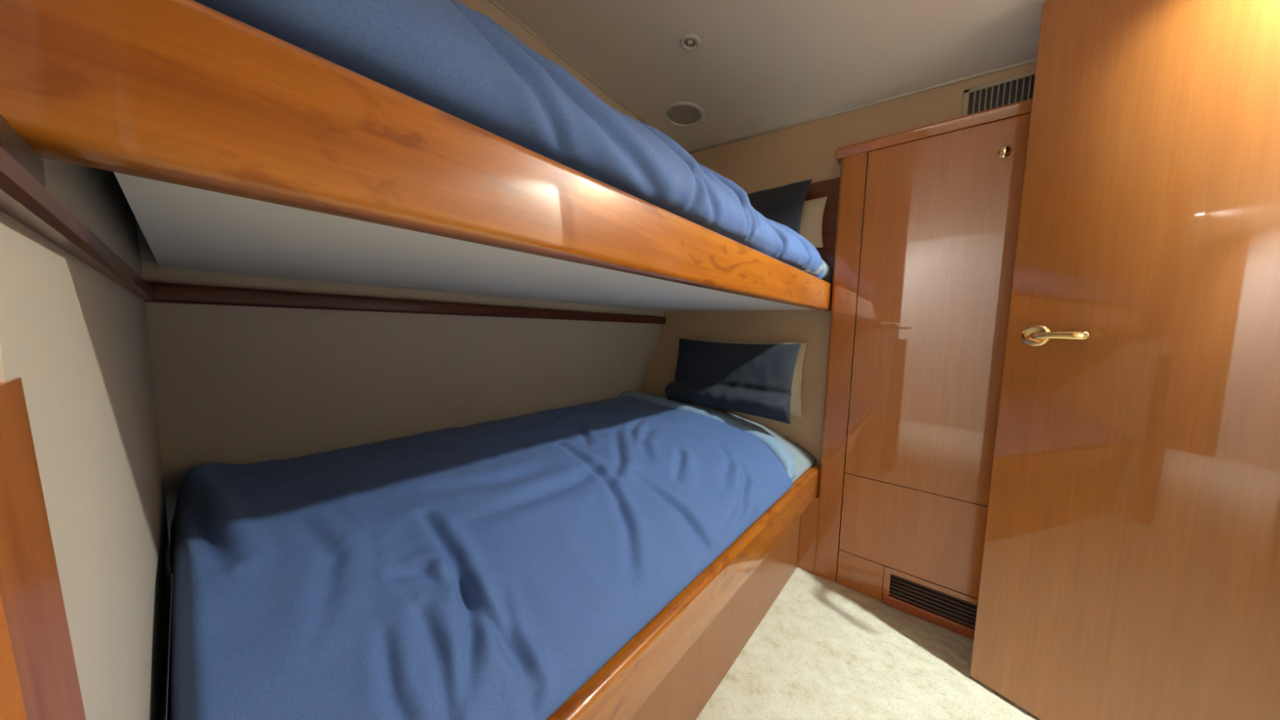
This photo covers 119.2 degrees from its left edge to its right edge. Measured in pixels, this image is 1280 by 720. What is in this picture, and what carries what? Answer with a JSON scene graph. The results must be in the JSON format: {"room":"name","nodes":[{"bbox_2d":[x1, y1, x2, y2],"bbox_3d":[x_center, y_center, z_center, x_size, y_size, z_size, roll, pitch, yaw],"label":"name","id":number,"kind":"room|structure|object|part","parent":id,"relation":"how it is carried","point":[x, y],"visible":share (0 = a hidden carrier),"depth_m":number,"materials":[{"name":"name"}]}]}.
{"room":"boat cabin","nodes":[
{"label":"boat cabin","id":0,"kind":"room"},
{"bbox_2d":[0,157,172,719],"bbox_3d":[-0.825,-0.079,0.576,1.415,2.060,0.060,5,6,39],"label":"wall","id":1,"kind":"structure","parent":0,"point":[77,340],"depth_m":0.29,"materials":[{"name":"beige paint"}]},
{"bbox_2d":[0,114,45,187],"bbox_3d":[-0.325,-0.093,0.163,0.083,0.029,0.062,5,6,39],"label":"trim","id":2,"kind":"structure","parent":1,"relation":"attached to","point":[11,140],"depth_m":0.18,"materials":[{"name":"brown wood"}]},
{"bbox_2d":[0,377,85,719],"bbox_3d":[-0.267,0.505,0.177,0.072,0.993,0.100,5,6,39],"label":"trim","id":3,"kind":"structure","parent":1,"relation":"attached to","point":[39,678],"depth_m":0.15,"materials":[{"name":"brown wood"}]},
{"bbox_2d":[0,146,153,301],"bbox_3d":[-0.600,-0.098,0.434,1.040,0.033,0.014,5,6,39],"label":"trim","id":4,"kind":"structure","parent":1,"relation":"attached to","point":[23,197],"depth_m":0.19,"materials":[{"name":"brown wood"}]},
{"bbox_2d":[135,0,663,534],"bbox_3d":[-0.592,-0.157,1.574,0.600,2.060,1.901,5,6,39],"label":"wall","id":5,"kind":"structure","parent":0,"point":[233,384],"depth_m":1.10,"materials":[{"name":"beige paint"}]},
{"bbox_2d":[144,281,666,324],"bbox_3d":[-0.440,-0.182,1.453,0.044,0.041,1.791,5,6,39],"label":"trim","id":6,"kind":"structure","parent":5,"relation":"attached to","point":[163,292],"depth_m":1.01,"materials":[{"name":"brown wood"}]},
{"bbox_2d":[0,0,832,311],"bbox_3d":[-0.104,-0.247,1.143,0.876,0.115,1.833,5,6,39],"label":"bunk bed","id":7,"kind":"object","parent":5,"relation":"attached to","point":[233,146],"visible":0.87,"depth_m":0.33,"materials":[{"name":"brown wood"}]},
{"bbox_3d":[-0.097,-0.209,1.181,0.845,0.014,1.768,5,6,39],"label":"underside panel","id":8,"kind":"part","parent":7,"relation":"part of","materials":[{"name":"white paint"}]},
{"bbox_3d":[-0.079,-0.297,1.151,0.695,0.163,1.756,5,6,39],"label":"mattress","id":9,"kind":"object","parent":7,"relation":"on","visible":0},
{"bbox_2d":[193,0,823,279],"bbox_3d":[-0.091,-0.375,1.058,0.783,0.252,1.650,5,6,39],"label":"duvet","id":10,"kind":"object","parent":9,"relation":"on","point":[450,56],"visible":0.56,"depth_m":0.42,"materials":[{"name":"blue fabric"}]},
{"bbox_2d":[746,178,812,234],"bbox_3d":[0.441,-0.628,1.679,0.582,0.256,0.146,5,6,39],"label":"pillow","id":11,"kind":"object","parent":10,"relation":"on","point":[783,205],"visible":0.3,"depth_m":1.53,"materials":[{"name":"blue fabric"}]},
{"bbox_2d":[802,259,831,282],"bbox_3d":[0.357,-0.401,1.610,0.755,0.178,0.490,5,6,39],"label":"sheet","id":12,"kind":"object","parent":9,"relation":"on","point":[827,276],"visible":0.02,"depth_m":1.49,"materials":[{"name":"white fabric"}]},
{"bbox_2d":[800,195,827,247],"bbox_3d":[0.571,-0.589,1.704,0.500,0.210,0.045,5,6,39],"label":"pillow","id":13,"kind":"object","parent":12,"relation":"on","point":[811,218],"visible":0.24,"depth_m":1.57,"materials":[{"name":"beige fabric"}]},
{"bbox_2d":[488,0,651,126],"bbox_3d":[-0.329,-1.100,1.304,0.010,0.108,1.792,5,6,39],"label":"trim","id":14,"kind":"structure","parent":5,"relation":"attached to","point":[492,2],"depth_m":1.35,"materials":[{"name":"beige paint"}]},
{"bbox_2d":[493,0,1047,152],"bbox_3d":[0.393,-1.012,0.706,2.130,0.238,1.901,5,6,39],"label":"ceiling","id":15,"kind":"structure","parent":0,"point":[757,66],"depth_m":1.23,"materials":[{"name":"paint"}]},
{"bbox_2d":[663,102,704,127],"bbox_3d":[0.193,-1.073,1.645,0.180,0.022,0.180,5,6,39],"label":"ceiling speaker","id":16,"kind":"object","parent":15,"relation":"attached to","point":[683,114],"visible":1,"depth_m":1.64,"materials":[{"name":"white plastic"}]},
{"bbox_2d":[666,106,700,124],"bbox_3d":[0.192,-1.073,1.645,0.148,0.010,0.148,5,6,39],"label":"grille","id":17,"kind":"object","parent":16,"relation":"attached to","point":[676,115],"depth_m":1.64,"materials":[{"name":"fabric"}]},
{"bbox_2d":[680,33,700,50],"bbox_3d":[0.166,-1.048,1.238,0.068,0.012,0.068,5,6,39],"label":"recessed light","id":18,"kind":"object","parent":15,"relation":"in","point":[690,42],"visible":1,"depth_m":1.24,"materials":[{"name":"white plastic"}]},
{"bbox_3d":[0.166,-1.047,1.238,0.017,0.007,0.017,5,6,39],"label":"bulb","id":19,"kind":"part","parent":18,"relation":"part of","materials":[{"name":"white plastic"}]},
{"bbox_2d":[642,61,1036,547],"bbox_3d":[0.791,-0.126,1.635,2.560,2.060,0.050,5,6,39],"label":"wall","id":20,"kind":"structure","parent":0,"point":[806,151],"depth_m":1.66,"materials":[{"name":"beige paint"}]},
{"bbox_2d":[804,177,839,284],"bbox_3d":[0.521,-0.546,1.791,0.784,0.457,0.012,5,6,39],"label":"trim","id":21,"kind":"structure","parent":20,"relation":"attached to","point":[829,188],"depth_m":1.56,"materials":[{"name":"red wood"}]},
{"bbox_2d":[688,57,1036,153],"bbox_3d":[0.988,-0.979,1.380,1.960,0.096,0.010,5,6,39],"label":"trim","id":22,"kind":"structure","parent":20,"relation":"attached to","point":[1034,60],"depth_m":1.43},
{"bbox_2d":[960,68,1035,116],"bbox_3d":[1.245,-0.850,1.174,0.364,0.121,0.011,5,6,39],"label":"air vent","id":23,"kind":"object","parent":20,"relation":"in","point":[1018,87],"visible":0.24,"depth_m":1.23,"materials":[{"name":"metal"}]},
{"bbox_2d":[696,555,1040,719],"bbox_3d":[0.313,0.963,0.864,2.060,0.008,1.851,5,6,39],"label":"floor","id":24,"kind":"structure","parent":0,"point":[824,649],"depth_m":1.15,"materials":[{"name":"beige carpet"}]},
{"bbox_2d":[166,463,820,719],"bbox_3d":[-0.176,0.682,1.290,1.044,0.458,1.789,5,6,39],"label":"bunk bed","id":25,"kind":"object","parent":24,"relation":"on","point":[673,666],"visible":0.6,"depth_m":0.92,"materials":[{"name":"brown wood"}]},
{"bbox_3d":[0.206,0.552,0.947,0.039,0.121,1.760,5,6,39],"label":"rail","id":26,"kind":"part","parent":25,"relation":"part of","materials":[{"name":"brown wood"}]},
{"bbox_3d":[0.142,0.774,0.976,0.020,0.345,1.703,5,6,39],"label":"panel","id":27,"kind":"part","parent":25,"relation":"part of","materials":[{"name":"brown wood"}]},
{"bbox_3d":[-0.174,0.456,1.309,0.930,0.094,1.726,5,6,39],"label":"mattress","id":28,"kind":"object","parent":25,"relation":"on","visible":0},
{"bbox_2d":[169,391,795,719],"bbox_3d":[-0.211,0.418,1.239,1.034,0.379,1.699,5,6,39],"label":"duvet","id":29,"kind":"object","parent":28,"relation":"on","point":[488,570],"visible":1,"depth_m":0.70,"materials":[{"name":"blue fabric"}]},
{"bbox_2d":[665,338,800,424],"bbox_3d":[0.394,0.075,1.728,0.622,0.328,0.175,5,6,39],"label":"pillow","id":30,"kind":"object","parent":29,"relation":"on","point":[756,380],"visible":0.98,"depth_m":1.67,"materials":[{"name":"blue fabric"}]},
{"bbox_2d":[703,405,816,484],"bbox_3d":[0.161,0.341,1.677,1.007,0.176,0.710,5,6,39],"label":"sheet","id":31,"kind":"object","parent":28,"relation":"on","point":[803,460],"visible":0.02,"depth_m":1.62,"materials":[{"name":"fabric"}]},
{"bbox_2d":[702,337,807,417],"bbox_3d":[0.518,0.069,1.799,0.520,0.330,0.042,6,7,42],"label":"pillow","id":32,"kind":"object","parent":31,"relation":"on","point":[795,400],"visible":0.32,"depth_m":1.65,"materials":[{"name":"beige fabric"}]},
{"bbox_2d":[797,97,1032,639],"bbox_3d":[1.206,0.084,1.199,1.234,1.737,0.112,5,6,39],"label":"tall cabinet","id":33,"kind":"object","parent":24,"relation":"on","point":[928,218],"visible":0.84,"depth_m":1.33,"materials":[{"name":"red wood"}]},
{"bbox_3d":[0.756,0.744,1.584,0.152,0.334,0.015,5,6,39],"label":"filler panel","id":34,"kind":"part","parent":33,"relation":"part of","materials":[{"name":"brown wood"}]},
{"bbox_3d":[0.874,0.851,1.492,0.156,0.144,0.017,5,6,39],"label":"panel","id":35,"kind":"part","parent":33,"relation":"part of","materials":[{"name":"brown wood"}]},
{"bbox_3d":[1.059,0.635,1.325,0.622,0.320,0.018,5,6,39],"label":"drawer","id":36,"kind":"part","parent":33,"relation":"part of","materials":[{"name":"brown wood"}]},
{"bbox_3d":[1.113,0.856,1.291,0.464,0.108,0.020,5,6,39],"label":"vent frame","id":37,"kind":"part","parent":33,"relation":"part of","materials":[{"name":"brown wood"}]},
{"bbox_3d":[1.248,-0.761,1.114,1.185,0.037,0.106,5,6,39],"label":"cornice","id":38,"kind":"part","parent":33,"relation":"part of","materials":[{"name":"brown wood"}]},
{"bbox_3d":[1.080,-0.140,1.259,0.622,1.230,0.018,5,6,39],"label":"door","id":39,"kind":"part","parent":33,"relation":"part of","materials":[{"name":"brown wood"}]},
{"bbox_3d":[1.128,-0.647,1.159,0.033,0.033,0.024,5,6,39],"label":"knob","id":40,"kind":"part","parent":33,"relation":"part of","materials":[{"name":"gold metal"}]},
{"bbox_2d":[969,0,1279,719],"bbox_3d":[1.176,0.039,0.779,0.084,1.880,0.630,-2,6,-32],"label":"door","id":41,"kind":"structure","parent":24,"relation":"on","point":[1131,566],"depth_m":0.85,"materials":[{"name":"brown wood"}]},
{"bbox_3d":[1.045,-0.065,0.991,0.007,0.057,0.057,-2,6,-32],"label":"handle","id":42,"kind":"part","parent":41,"relation":"part of","materials":[{"name":"gold metal"}]},
{"bbox_3d":[1.049,-0.061,0.941,0.044,0.022,0.106,-2,6,-32],"label":"lever","id":43,"kind":"part","parent":41,"relation":"part of","materials":[{"name":"gold metal"}]}
]}

